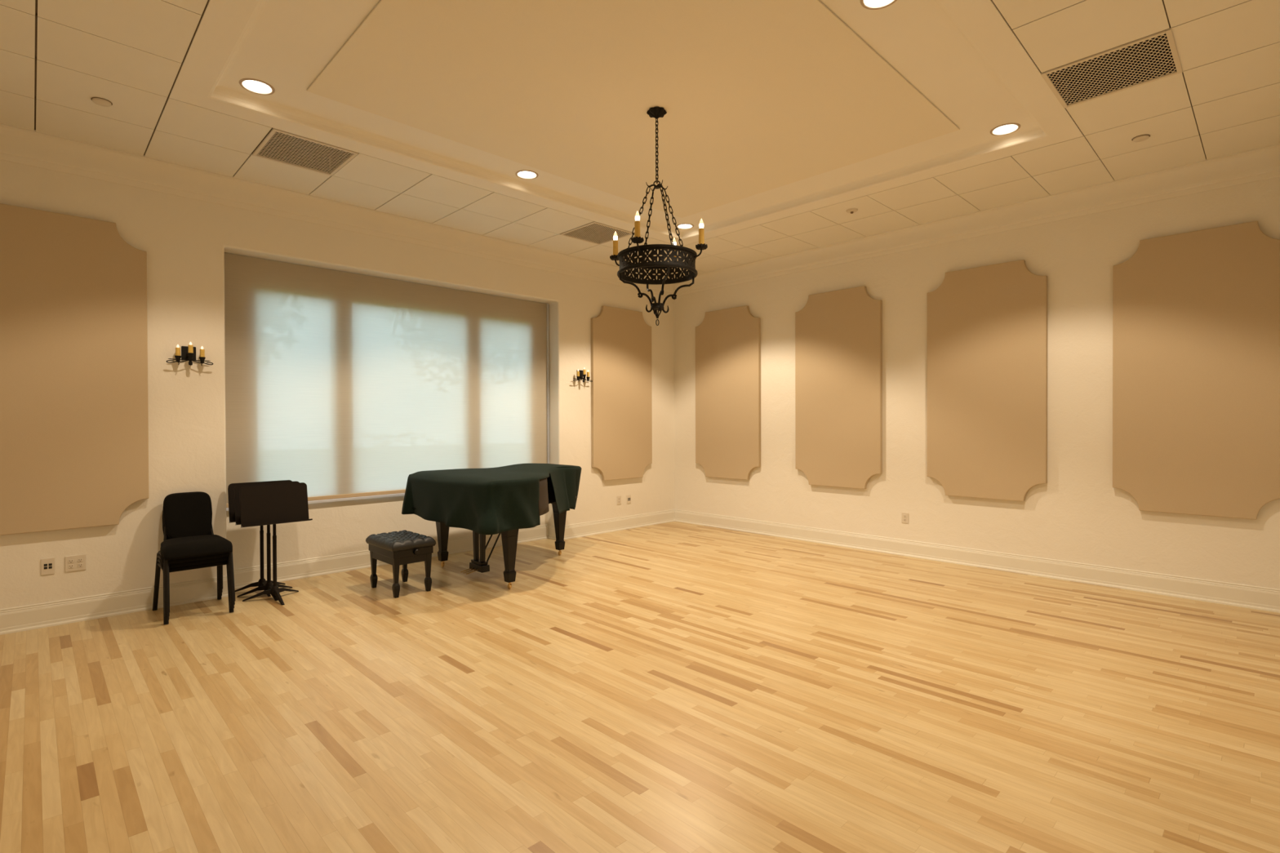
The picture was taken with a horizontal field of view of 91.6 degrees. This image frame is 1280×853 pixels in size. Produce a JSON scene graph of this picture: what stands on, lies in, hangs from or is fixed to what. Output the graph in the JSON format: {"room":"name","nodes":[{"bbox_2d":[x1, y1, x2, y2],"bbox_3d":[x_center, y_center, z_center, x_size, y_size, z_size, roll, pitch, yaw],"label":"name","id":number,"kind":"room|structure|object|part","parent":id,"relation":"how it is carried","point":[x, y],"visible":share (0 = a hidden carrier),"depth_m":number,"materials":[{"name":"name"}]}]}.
{"room":"music room","nodes":[
{"label":"music room","id":0,"kind":"room"},
{"bbox_2d":[0,159,674,608],"bbox_3d":[-2.402,-0.445,7.078,8.300,4.100,0.320,-1,1,-44],"label":"wall","id":1,"kind":"structure","parent":0,"point":[185,241],"depth_m":5.48,"materials":[{"name":"paint"}]},
{"bbox_2d":[40,557,54,575],"bbox_3d":[-4.535,1.072,4.771,0.078,0.125,0.010,-1,1,-44],"label":"outlet","id":2,"kind":"object","parent":1,"relation":"attached to","point":[47,565],"visible":1,"depth_m":4.77,"materials":[{"name":"beige plastic"}]},
{"bbox_2d":[0,203,148,535],"bbox_3d":[-4.497,-0.420,4.771,1.140,2.430,0.052,-1,1,-44],"label":"acoustic panel","id":3,"kind":"object","parent":1,"relation":"attached to","point":[74,413],"visible":1,"depth_m":4.82,"materials":[{"name":"beige fabric"}]},
{"bbox_2d":[65,554,85,572],"bbox_3d":[-4.423,1.071,4.880,0.122,0.122,0.011,-1,1,-44],"label":"power outlet","id":4,"kind":"object","parent":1,"relation":"attached to","point":[76,562],"visible":1,"depth_m":4.88,"materials":[{"name":"beige plastic"}]},
{"bbox_2d":[77,563,83,567],"bbox_3d":[-4.401,1.091,4.897,0.030,0.028,0.003,-1,1,-44],"label":"socket","id":5,"kind":"object","parent":4,"relation":"attached to","point":[79,565],"depth_m":4.90,"materials":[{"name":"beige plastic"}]},
{"bbox_2d":[165,342,213,365],"bbox_3d":[-3.861,-0.623,5.342,0.332,0.203,0.124,-1,1,-44],"label":"wall sconce","id":6,"kind":"object","parent":1,"relation":"attached to","point":[188,353],"visible":1,"depth_m":5.34,"materials":[{"name":"black metal"}]},
{"bbox_3d":[-3.928,-0.551,5.291,0.061,0.057,0.166,0,1,39],"label":"arm","id":7,"kind":"part","parent":6,"relation":"part of","materials":[{"name":"black metal"}]},
{"bbox_2d":[175,344,180,355],"bbox_3d":[-3.913,-0.644,5.273,0.036,0.106,0.036,-1,1,-44],"label":"candle","id":8,"kind":"object","parent":6,"relation":"on","point":[177,349],"depth_m":5.26,"materials":[{"name":"yellow wax"}]},
{"bbox_2d":[187,342,193,353],"bbox_3d":[-3.835,-0.671,5.315,0.036,0.106,0.036,-1,1,-44],"label":"candle","id":9,"kind":"object","parent":6,"relation":"on","point":[190,350],"depth_m":5.30,"materials":[{"name":"yellow wax"}]},
{"bbox_2d":[200,346,204,357],"bbox_3d":[-3.791,-0.645,5.393,0.036,0.106,0.036,-1,1,-44],"label":"candle","id":10,"kind":"object","parent":6,"relation":"on","point":[202,351],"depth_m":5.38,"materials":[{"name":"yellow wax"}]},
{"bbox_3d":[-3.807,-0.552,5.409,0.166,0.057,0.061,-1,1,-38],"label":"arm","id":11,"kind":"part","parent":6,"relation":"part of","materials":[{"name":"black metal"}]},
{"bbox_2d":[0,509,675,635],"bbox_3d":[-2.357,1.414,7.052,7.900,0.183,0.272,-1,1,-44],"label":"baseboard","id":12,"kind":"structure","parent":1,"relation":"attached to","point":[34,616],"depth_m":5.58,"materials":[{"name":"white wood"}]},
{"bbox_2d":[224,253,549,511],"bbox_3d":[-2.539,-0.416,7.018,3.688,2.405,0.026,-1,1,-44],"label":"roller shade","id":13,"kind":"object","parent":1,"relation":"attached to","point":[344,385],"visible":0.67,"depth_m":6.68,"materials":[{"name":"fabric"}]},
{"bbox_3d":[-2.538,0.754,7.021,3.653,0.029,0.024,-1,1,-44],"label":"rail","id":14,"kind":"part","parent":13,"relation":"part of","materials":[{"name":"silver metal"}]},
{"bbox_2d":[573,367,592,382],"bbox_3d":[-0.771,-0.691,8.360,0.332,0.203,0.124,-1,1,-44],"label":"wall sconce","id":15,"kind":"object","parent":1,"relation":"attached to","point":[580,374],"visible":1,"depth_m":8.34,"materials":[{"name":"black metal"}]},
{"bbox_2d":[576,368,579,380],"bbox_3d":[-0.822,-0.692,8.292,0.048,0.146,0.048,-1,1,-44],"label":"candle","id":16,"kind":"object","parent":15,"relation":"on","point":[578,372],"depth_m":8.28,"materials":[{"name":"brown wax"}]},
{"bbox_2d":[582,367,586,377],"bbox_3d":[-0.744,-0.720,8.333,0.048,0.146,0.048,-1,1,-44],"label":"candle","id":17,"kind":"object","parent":15,"relation":"on","point":[584,371],"depth_m":8.32,"materials":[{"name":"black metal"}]},
{"bbox_2d":[586,369,589,380],"bbox_3d":[-0.701,-0.694,8.411,0.048,0.146,0.048,-1,1,-44],"label":"candle","id":18,"kind":"object","parent":15,"relation":"on","point":[588,373],"depth_m":8.40,"materials":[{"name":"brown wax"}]},
{"bbox_2d":[617,495,621,504],"bbox_3d":[-0.300,1.054,8.907,0.078,0.120,0.011,-1,1,-44],"label":"power outlet","id":19,"kind":"object","parent":1,"relation":"attached to","point":[619,498],"visible":1,"depth_m":8.91,"materials":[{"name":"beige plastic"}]},
{"bbox_2d":[591,305,652,480],"bbox_3d":[-0.247,-0.466,8.922,1.140,2.430,0.052,-1,1,-44],"label":"acoustic panel","id":20,"kind":"object","parent":1,"relation":"attached to","point":[621,403],"visible":1,"depth_m":8.86,"materials":[{"name":"beige fabric"}]},
{"bbox_2d":[626,494,631,503],"bbox_3d":[-0.161,1.058,9.043,0.078,0.120,0.010,-1,1,-44],"label":"outlet","id":21,"kind":"object","parent":1,"relation":"attached to","point":[628,497],"visible":1,"depth_m":9.04,"materials":[{"name":"beige plastic"}]},
{"bbox_2d":[226,495,548,568],"bbox_3d":[-2.581,-0.009,7.073,3.700,3.230,0.080,-1,1,-44],"label":"wall","id":22,"kind":"structure","parent":0,"point":[338,527],"depth_m":6.43,"materials":[{"name":"paint"}]},
{"bbox_2d":[0,521,1279,852],"bbox_3d":[0.124,1.576,4.514,8.300,0.120,7.370,-1,1,-44],"label":"floor","id":23,"kind":"structure","parent":0,"point":[673,686],"depth_m":3.35,"materials":[{"name":"brown wood"}]},
{"bbox_2d":[152,524,234,624],"bbox_3d":[-3.714,1.097,5.168,0.484,0.861,0.623,-1,1,-44],"label":"chair","id":24,"kind":"object","parent":23,"relation":"on","point":[222,562],"visible":0.13,"depth_m":4.99,"materials":[{"name":"black metal"}]},
{"bbox_3d":[-3.932,1.318,5.091,0.285,0.422,0.041,0,1,41],"label":"leg","id":25,"kind":"part","parent":24,"relation":"part of","materials":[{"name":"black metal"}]},
{"bbox_3d":[-3.737,1.318,4.897,0.036,0.421,0.267,-1,1,-42],"label":"leg","id":26,"kind":"part","parent":24,"relation":"part of","materials":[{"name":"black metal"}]},
{"bbox_2d":[152,512,234,621],"bbox_3d":[-3.700,1.063,5.154,0.484,0.861,0.623,-1,1,-44],"label":"chair","id":27,"kind":"object","parent":24,"relation":"on","point":[224,558],"visible":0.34,"depth_m":4.98,"materials":[{"name":"black metal"}]},
{"bbox_3d":[-3.918,1.284,5.076,0.285,0.422,0.041,0,1,41],"label":"leg","id":28,"kind":"part","parent":27,"relation":"part of","materials":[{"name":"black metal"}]},
{"bbox_3d":[-3.724,1.284,4.882,0.036,0.421,0.267,-1,1,-42],"label":"leg","id":29,"kind":"part","parent":27,"relation":"part of","materials":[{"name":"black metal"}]},
{"bbox_2d":[152,508,235,617],"bbox_3d":[-3.686,1.029,5.139,0.484,0.861,0.623,-1,1,-44],"label":"chair","id":30,"kind":"object","parent":27,"relation":"on","point":[221,555],"visible":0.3,"depth_m":4.99,"materials":[{"name":"black wood"}]},
{"bbox_3d":[-3.904,1.250,5.062,0.285,0.422,0.041,0,1,41],"label":"leg","id":31,"kind":"part","parent":30,"relation":"part of","materials":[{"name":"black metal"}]},
{"bbox_3d":[-3.710,1.250,4.867,0.036,0.421,0.267,-1,1,-42],"label":"leg","id":32,"kind":"part","parent":30,"relation":"part of","materials":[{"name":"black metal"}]},
{"bbox_3d":[-3.852,0.789,5.306,0.336,0.383,0.151,-1,1,-44],"label":"backrest","id":33,"kind":"part","parent":30,"relation":"part of","materials":[{"name":"black fabric"}]},
{"bbox_2d":[153,491,235,613],"bbox_3d":[-3.673,0.995,5.124,0.484,0.861,0.623,-1,1,-44],"label":"chair","id":34,"kind":"object","parent":30,"relation":"on","point":[187,516],"visible":0.99,"depth_m":5.16,"materials":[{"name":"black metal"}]},
{"bbox_3d":[-3.890,1.216,5.047,0.285,0.422,0.041,0,1,41],"label":"leg","id":35,"kind":"part","parent":34,"relation":"part of","materials":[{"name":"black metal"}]},
{"bbox_3d":[-3.696,1.216,4.853,0.036,0.421,0.267,-1,1,-42],"label":"leg","id":36,"kind":"part","parent":34,"relation":"part of","materials":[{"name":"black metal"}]},
{"bbox_3d":[-3.838,0.755,5.292,0.336,0.383,0.151,-1,1,-44],"label":"backrest","id":37,"kind":"part","parent":34,"relation":"part of","materials":[{"name":"black fabric"}]},
{"bbox_3d":[-3.643,0.974,5.093,0.460,0.108,0.475,-1,1,-44],"label":"seat","id":38,"kind":"part","parent":34,"relation":"part of","materials":[{"name":"black fabric"}]},
{"bbox_3d":[-3.588,1.213,5.342,0.041,0.422,0.285,-1,1,-40],"label":"leg","id":39,"kind":"part","parent":34,"relation":"part of","materials":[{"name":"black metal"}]},
{"bbox_3d":[-3.398,1.213,5.144,0.267,0.421,0.036,0,1,43],"label":"leg","id":40,"kind":"part","parent":34,"relation":"part of","materials":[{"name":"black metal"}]},
{"bbox_3d":[-3.656,1.008,5.108,0.460,0.108,0.475,-1,1,-44],"label":"seat","id":41,"kind":"part","parent":30,"relation":"part of","materials":[{"name":"black fabric"}]},
{"bbox_3d":[-3.602,1.247,5.357,0.041,0.422,0.285,-1,1,-40],"label":"leg","id":42,"kind":"part","parent":30,"relation":"part of","materials":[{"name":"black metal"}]},
{"bbox_3d":[-3.412,1.247,5.158,0.267,0.421,0.036,0,1,43],"label":"leg","id":43,"kind":"part","parent":30,"relation":"part of","materials":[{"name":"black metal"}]},
{"bbox_3d":[-3.670,1.042,5.122,0.460,0.108,0.475,-1,1,-44],"label":"seat","id":44,"kind":"part","parent":27,"relation":"part of","materials":[{"name":"black fabric"}]},
{"bbox_3d":[-3.615,1.281,5.372,0.041,0.422,0.285,-1,1,-40],"label":"leg","id":45,"kind":"part","parent":27,"relation":"part of","materials":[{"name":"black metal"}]},
{"bbox_3d":[-3.426,1.281,5.173,0.267,0.421,0.036,0,1,43],"label":"leg","id":46,"kind":"part","parent":27,"relation":"part of","materials":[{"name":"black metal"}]},
{"bbox_3d":[-3.684,1.076,5.137,0.460,0.108,0.475,-1,1,-44],"label":"seat","id":47,"kind":"part","parent":24,"relation":"part of","materials":[{"name":"black fabric"}]},
{"bbox_3d":[-3.629,1.315,5.386,0.041,0.422,0.285,-1,1,-40],"label":"leg","id":48,"kind":"part","parent":24,"relation":"part of","materials":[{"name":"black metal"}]},
{"bbox_3d":[-3.440,1.315,5.187,0.267,0.421,0.036,0,1,43],"label":"leg","id":49,"kind":"part","parent":24,"relation":"part of","materials":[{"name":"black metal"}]},
{"bbox_2d":[227,480,292,596],"bbox_3d":[-3.444,1.013,5.698,0.542,1.011,0.388,-1,1,-44],"label":"music stand","id":50,"kind":"object","parent":23,"relation":"on","point":[262,581],"visible":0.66,"depth_m":5.71,"materials":[{"name":"black paint"}]},
{"bbox_3d":[-3.614,1.474,5.710,0.238,0.091,0.043,0,0,-14],"label":"leg","id":51,"kind":"part","parent":50,"relation":"part of","materials":[{"name":"black paint"}]},
{"bbox_3d":[-3.391,1.474,5.647,0.043,0.091,0.238,-1,1,-44],"label":"leg","id":52,"kind":"part","parent":50,"relation":"part of","materials":[{"name":"black paint"}]},
{"bbox_3d":[-3.448,1.472,5.872,0.043,0.091,0.238,0,0,16],"label":"leg","id":53,"kind":"part","parent":50,"relation":"part of","materials":[{"name":"black paint"}]},
{"bbox_2d":[234,481,298,600],"bbox_3d":[-3.304,1.014,5.569,0.542,1.011,0.388,-1,1,-44],"label":"music stand","id":54,"kind":"object","parent":23,"relation":"on","point":[268,584],"visible":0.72,"depth_m":5.58,"materials":[{"name":"black paint"}]},
{"bbox_3d":[-3.474,1.474,5.581,0.238,0.091,0.043,0,0,-14],"label":"leg","id":55,"kind":"part","parent":54,"relation":"part of","materials":[{"name":"black paint"}]},
{"bbox_3d":[-3.251,1.474,5.518,0.043,0.091,0.238,-1,1,-44],"label":"leg","id":56,"kind":"part","parent":54,"relation":"part of","materials":[{"name":"black paint"}]},
{"bbox_3d":[-3.308,1.473,5.743,0.043,0.091,0.238,0,0,16],"label":"leg","id":57,"kind":"part","parent":54,"relation":"part of","materials":[{"name":"black paint"}]},
{"bbox_2d":[239,482,312,604],"bbox_3d":[-3.173,1.014,5.438,0.542,1.011,0.388,-1,1,-44],"label":"music stand","id":58,"kind":"object","parent":23,"relation":"on","point":[274,504],"visible":1,"depth_m":5.45,"materials":[{"name":"black paint"}]},
{"bbox_3d":[-3.344,1.475,5.450,0.238,0.091,0.043,0,0,-14],"label":"leg","id":59,"kind":"part","parent":58,"relation":"part of","materials":[{"name":"black paint"}]},
{"bbox_3d":[-3.120,1.475,5.387,0.043,0.091,0.238,-1,1,-44],"label":"leg","id":60,"kind":"part","parent":58,"relation":"part of","materials":[{"name":"black paint"}]},
{"bbox_3d":[-3.177,1.473,5.612,0.043,0.091,0.238,0,0,16],"label":"leg","id":61,"kind":"part","parent":58,"relation":"part of","materials":[{"name":"black paint"}]},
{"bbox_2d":[365,529,435,598],"bbox_3d":[-2.228,1.262,5.795,0.612,0.504,0.406,0,1,45],"label":"piano bench","id":62,"kind":"object","parent":23,"relation":"on","point":[396,548],"visible":1,"depth_m":5.66,"materials":[{"name":"black leather"}]},
{"bbox_3d":[-2.504,1.315,5.857,0.058,0.400,0.058,0,1,45],"label":"leg","id":63,"kind":"part","parent":62,"relation":"part of","materials":[{"name":"black paint"}]},
{"bbox_3d":[-2.162,1.316,5.520,0.058,0.400,0.058,0,1,45],"label":"leg","id":64,"kind":"part","parent":62,"relation":"part of","materials":[{"name":"black paint"}]},
{"bbox_3d":[-2.228,1.165,5.794,0.550,0.130,0.370,0,1,45],"label":"frame","id":65,"kind":"part","parent":62,"relation":"part of","materials":[{"name":"black paint"}]},
{"bbox_2d":[365,529,435,551],"bbox_3d":[-2.228,1.054,5.793,0.586,0.088,0.406,0,1,45],"label":"cushion","id":66,"kind":"object","parent":62,"relation":"on","point":[404,540],"depth_m":5.66,"materials":[{"name":"black leather"}]},
{"bbox_3d":[-2.293,1.313,6.071,0.058,0.400,0.058,0,1,45],"label":"leg","id":67,"kind":"part","parent":62,"relation":"part of","materials":[{"name":"black paint"}]},
{"bbox_3d":[-2.008,1.130,5.604,0.032,0.052,0.052,0,1,45],"label":"height knob","id":68,"kind":"part","parent":62,"relation":"part of","materials":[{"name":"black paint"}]},
{"bbox_3d":[-1.951,1.314,5.733,0.058,0.400,0.058,0,1,45],"label":"leg","id":69,"kind":"part","parent":62,"relation":"part of","materials":[{"name":"black paint"}]},
{"bbox_2d":[413,474,577,588],"bbox_3d":[-1.263,1.012,6.651,1.819,0.985,1.476,-1,1,-44],"label":"grand piano","id":70,"kind":"object","parent":23,"relation":"on","point":[509,538],"visible":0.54,"depth_m":6.31,"materials":[{"name":"black paint"}]},
{"bbox_3d":[-2.115,1.173,6.680,0.131,0.530,0.131,-1,1,-44],"label":"leg","id":71,"kind":"part","parent":70,"relation":"part of","materials":[{"name":"black paint"}]},
{"bbox_2d":[401,463,581,534],"bbox_3d":[-1.270,0.705,6.645,1.951,0.511,1.719,-1,1,-44],"label":"cover","id":72,"kind":"object","parent":70,"relation":"on","point":[498,500],"visible":0.98,"depth_m":5.88,"materials":[{"name":"green fabric"}]},
{"bbox_3d":[-1.211,1.176,5.788,0.131,0.530,0.131,-1,1,-44],"label":"leg","id":73,"kind":"part","parent":70,"relation":"part of","materials":[{"name":"black paint"}]},
{"bbox_3d":[-0.931,1.164,7.236,0.131,0.530,0.131,-1,1,-44],"label":"leg","id":74,"kind":"part","parent":70,"relation":"part of","materials":[{"name":"black paint"}]},
{"bbox_2d":[0,0,1279,279],"bbox_3d":[0.124,-2.224,4.471,7.891,0.020,6.924,-1,1,-44],"label":"ceiling","id":75,"kind":"structure","parent":0,"point":[130,55],"depth_m":4.50,"materials":[{"name":"paint"}]},
{"bbox_2d":[90,97,112,106],"bbox_3d":[-3.638,-2.190,4.209,0.112,0.018,0.112,-1,1,-44],"label":"sprinkler cover","id":76,"kind":"object","parent":75,"relation":"attached to","point":[100,101],"visible":1,"depth_m":4.19,"materials":[{"name":"beige plastic"}]},
{"bbox_2d":[252,128,358,176],"bbox_3d":[-2.714,-2.289,5.044,0.612,0.178,0.627,-1,1,-44],"label":"ceiling vent","id":77,"kind":"object","parent":75,"relation":"in","point":[280,146],"visible":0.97,"depth_m":5.12,"materials":[{"name":"white metal"}]},
{"bbox_2d":[559,221,632,244],"bbox_3d":[-0.496,-2.313,7.210,0.612,0.178,0.627,-1,1,-44],"label":"ceiling vent","id":78,"kind":"object","parent":75,"relation":"in","point":[589,233],"visible":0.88,"depth_m":7.28,"materials":[{"name":"white metal"}]},
{"bbox_2d":[168,0,1083,245],"bbox_3d":[0.124,-2.254,4.471,5.112,0.080,4.142,-1,1,-44],"label":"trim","id":79,"kind":"structure","parent":75,"relation":"attached to","point":[963,56],"depth_m":4.34,"materials":[{"name":"paint"}]},
{"bbox_2d":[239,78,275,94],"bbox_3d":[-2.570,-2.317,4.181,0.206,0.081,0.206,-1,1,-44],"label":"recessed light","id":80,"kind":"object","parent":79,"relation":"attached to","point":[252,85],"visible":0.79,"depth_m":4.21,"materials":[{"name":"metal"}]},
{"bbox_2d":[244,80,269,88],"bbox_3d":[-2.570,-2.313,4.181,0.166,0.010,0.166,-1,1,-44],"label":"diffuser","id":81,"kind":"object","parent":80,"relation":"attached to","point":[249,83],"depth_m":4.21,"materials":[{"name":"beige plastic"}]},
{"bbox_2d":[515,169,537,179],"bbox_3d":[-1.032,-2.333,5.683,0.206,0.081,0.206,-1,1,-44],"label":"recessed light","id":82,"kind":"object","parent":79,"relation":"attached to","point":[524,174],"visible":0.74,"depth_m":5.73,"materials":[{"name":"beige"}]},
{"bbox_2d":[520,171,534,174],"bbox_3d":[-1.032,-2.330,5.683,0.166,0.010,0.166,-1,1,-44],"label":"diffuser","id":83,"kind":"object","parent":82,"relation":"attached to","point":[522,172],"depth_m":5.72,"materials":[{"name":"beige plastic"}]},
{"bbox_2d":[306,0,959,217],"bbox_3d":[0.107,-2.287,4.517,3.800,0.010,2.880,-1,1,-44],"label":"ceiling panel","id":84,"kind":"object","parent":79,"relation":"attached to","point":[757,96],"visible":0.98,"depth_m":4.20,"materials":[{"name":"paint"}]},
{"bbox_2d":[609,106,707,325],"bbox_3d":[0.124,-1.509,4.509,0.582,1.558,0.582,0,0,-22],"label":"chandelier","id":85,"kind":"object","parent":84,"relation":"hanging from","point":[688,264],"visible":1,"depth_m":4.45,"materials":[{"name":"black metal"}]},
{"bbox_2d":[609,231,619,266],"bbox_3d":[-0.178,-1.325,4.646,0.087,0.269,0.098,-1,1,-44],"label":"candle","id":86,"kind":"object","parent":85,"relation":"on","point":[614,257],"depth_m":4.64,"materials":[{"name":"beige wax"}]},
{"bbox_2d":[631,211,644,253],"bbox_3d":[-0.012,-1.322,4.207,0.100,0.269,0.083,-1,1,-44],"label":"candle","id":87,"kind":"object","parent":85,"relation":"on","point":[637,239],"depth_m":4.19,"materials":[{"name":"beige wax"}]},
{"bbox_3d":[-0.016,-1.468,4.443,0.203,0.516,0.025,0,0,-25],"label":"support chain","id":88,"kind":"part","parent":85,"relation":"part of","materials":[{"name":"black metal"}]},
{"bbox_3d":[0.058,-1.470,4.649,0.020,0.515,0.199,0,0,-25],"label":"support chain","id":89,"kind":"part","parent":85,"relation":"part of","materials":[{"name":"black metal"}]},
{"bbox_3d":[0.123,-1.751,4.507,0.128,0.057,0.128,0,0,20],"label":"hook crown","id":90,"kind":"part","parent":85,"relation":"part of","materials":[{"name":"black metal"}]},
{"bbox_3d":[0.122,-1.999,4.505,0.019,0.483,0.019,0,0,-10],"label":"hanging chain","id":91,"kind":"part","parent":85,"relation":"part of","materials":[{"name":"black metal"}]},
{"bbox_3d":[0.190,-1.468,4.369,0.023,0.515,0.202,0,0,-25],"label":"support chain","id":92,"kind":"part","parent":85,"relation":"part of","materials":[{"name":"black metal"}]},
{"bbox_2d":[671,238,678,268],"bbox_3d":[0.261,-1.327,4.813,0.100,0.269,0.083,-1,1,-44],"label":"candle","id":93,"kind":"object","parent":85,"relation":"on","point":[674,241],"depth_m":4.80,"materials":[{"name":"beige wax"}]},
{"bbox_3d":[0.263,-1.470,4.575,0.197,0.515,0.021,0,0,-25],"label":"support chain","id":94,"kind":"part","parent":85,"relation":"part of","materials":[{"name":"black metal"}]},
{"bbox_2d":[693,218,707,257],"bbox_3d":[0.426,-1.325,4.374,0.087,0.269,0.098,-1,1,-44],"label":"candle","id":95,"kind":"object","parent":85,"relation":"on","point":[701,246],"depth_m":4.36,"materials":[{"name":"beige wax"}]},
{"bbox_2d":[676,223,693,229],"bbox_3d":[0.520,-2.350,7.199,0.206,0.081,0.206,-1,1,-44],"label":"recessed light","id":96,"kind":"object","parent":79,"relation":"attached to","point":[682,226],"visible":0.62,"depth_m":7.26,"materials":[{"name":"beige"}]},
{"bbox_2d":[860,0,897,9],"bbox_3d":[1.281,-2.324,3.315,0.206,0.081,0.206,-1,1,-44],"label":"recessed light","id":97,"kind":"object","parent":79,"relation":"attached to","point":[868,4],"visible":1,"depth_m":3.39,"materials":[{"name":"beige glass"}]},
{"bbox_2d":[990,123,1020,135],"bbox_3d":[2.833,-2.341,4.831,0.206,0.081,0.206,-1,1,-44],"label":"recessed light","id":98,"kind":"object","parent":79,"relation":"attached to","point":[1007,128],"visible":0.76,"depth_m":4.87,"materials":[{"name":"beige glass"}]},
{"bbox_2d":[995,124,1015,129],"bbox_3d":[2.833,-2.337,4.831,0.166,0.010,0.166,-1,1,-44],"label":"diffuser","id":99,"kind":"object","parent":98,"relation":"attached to","point":[1007,126],"depth_m":4.86,"materials":[{"name":"beige plastic"}]},
{"bbox_2d":[328,82,1067,239],"bbox_3d":[0.032,-2.559,4.562,8.300,0.150,7.590,-1,1,-44],"label":"trim","id":100,"kind":"structure","parent":75,"relation":"attached to","point":[1067,82],"depth_m":4.73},
{"bbox_2d":[845,208,857,213],"bbox_3d":[2.188,-2.218,6.430,0.116,0.036,0.116,-1,1,-44],"label":"smoke detector","id":101,"kind":"object","parent":75,"relation":"attached to","point":[851,211],"visible":1,"depth_m":6.40,"materials":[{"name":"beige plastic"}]},
{"bbox_2d":[1040,27,1182,108],"bbox_3d":[2.957,-2.301,3.904,0.612,0.178,0.627,-1,1,-44],"label":"ceiling vent","id":102,"kind":"object","parent":75,"relation":"in","point":[1153,57],"visible":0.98,"depth_m":3.97,"materials":[{"name":"white metal"}]},
{"bbox_2d":[1131,134,1150,142],"bbox_3d":[3.866,-2.221,4.806,0.112,0.018,0.112,-1,1,-44],"label":"sprinkler cover","id":103,"kind":"object","parent":75,"relation":"attached to","point":[1143,137],"visible":1,"depth_m":4.79,"materials":[{"name":"beige plastic"}]},
{"bbox_2d":[674,176,1279,589],"bbox_3d":[3.098,-0.465,7.243,0.200,4.100,7.130,-1,1,-44],"label":"wall","id":104,"kind":"structure","parent":0,"point":[1077,516],"depth_m":6.39,"materials":[{"name":"paint"}]},
{"bbox_2d":[34,0,1206,243],"bbox_3d":[0.124,-2.241,4.471,7.900,0.035,6.930,-1,1,-44],"label":"trim","id":105,"kind":"structure","parent":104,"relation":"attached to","point":[36,1],"depth_m":3.93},
{"bbox_2d":[0,123,1279,296],"bbox_3d":[0.125,-2.109,4.472,7.900,0.250,6.930,-1,1,-44],"label":"trim","id":106,"kind":"structure","parent":104,"relation":"attached to","point":[17,144],"depth_m":5.99,"materials":[{"name":"paint"}]},
{"bbox_2d":[695,305,760,479],"bbox_3d":[1.246,-0.471,8.957,0.052,2.430,1.140,-1,1,-44],"label":"acoustic panel","id":107,"kind":"object","parent":104,"relation":"attached to","point":[728,340],"visible":1,"depth_m":8.90,"materials":[{"name":"beige fabric"}]},
{"bbox_2d":[795,285,882,488],"bbox_3d":[2.441,-0.466,7.734,0.052,2.430,1.140,-1,1,-44],"label":"acoustic panel","id":108,"kind":"object","parent":104,"relation":"attached to","point":[838,334],"visible":1,"depth_m":7.68,"materials":[{"name":"beige fabric"}]},
{"bbox_2d":[902,512,908,523],"bbox_3d":[3.047,1.051,7.161,0.011,0.120,0.078,-1,1,-44],"label":"power outlet","id":109,"kind":"object","parent":104,"relation":"attached to","point":[904,515],"visible":1,"depth_m":7.15,"materials":[{"name":"beige plastic"}]},
{"bbox_2d":[674,509,1279,613],"bbox_3d":[2.951,1.394,7.247,0.032,0.183,6.930,-1,1,-44],"label":"baseboard","id":110,"kind":"structure","parent":104,"relation":"attached to","point":[1263,598],"depth_m":6.29,"materials":[{"name":"white wood"}]},
{"bbox_2d":[927,259,1047,501],"bbox_3d":[3.608,-0.462,6.539,0.052,2.430,1.140,-1,1,-44],"label":"acoustic panel","id":111,"kind":"object","parent":104,"relation":"attached to","point":[987,326],"visible":1,"depth_m":6.49,"materials":[{"name":"beige fabric"}]},
{"bbox_2d":[1112,221,1279,519],"bbox_3d":[4.771,-0.457,5.348,0.052,2.430,1.140,-1,1,-44],"label":"acoustic panel","id":112,"kind":"object","parent":104,"relation":"attached to","point":[1196,314],"visible":1,"depth_m":5.32,"materials":[{"name":"beige fabric"}]}
]}

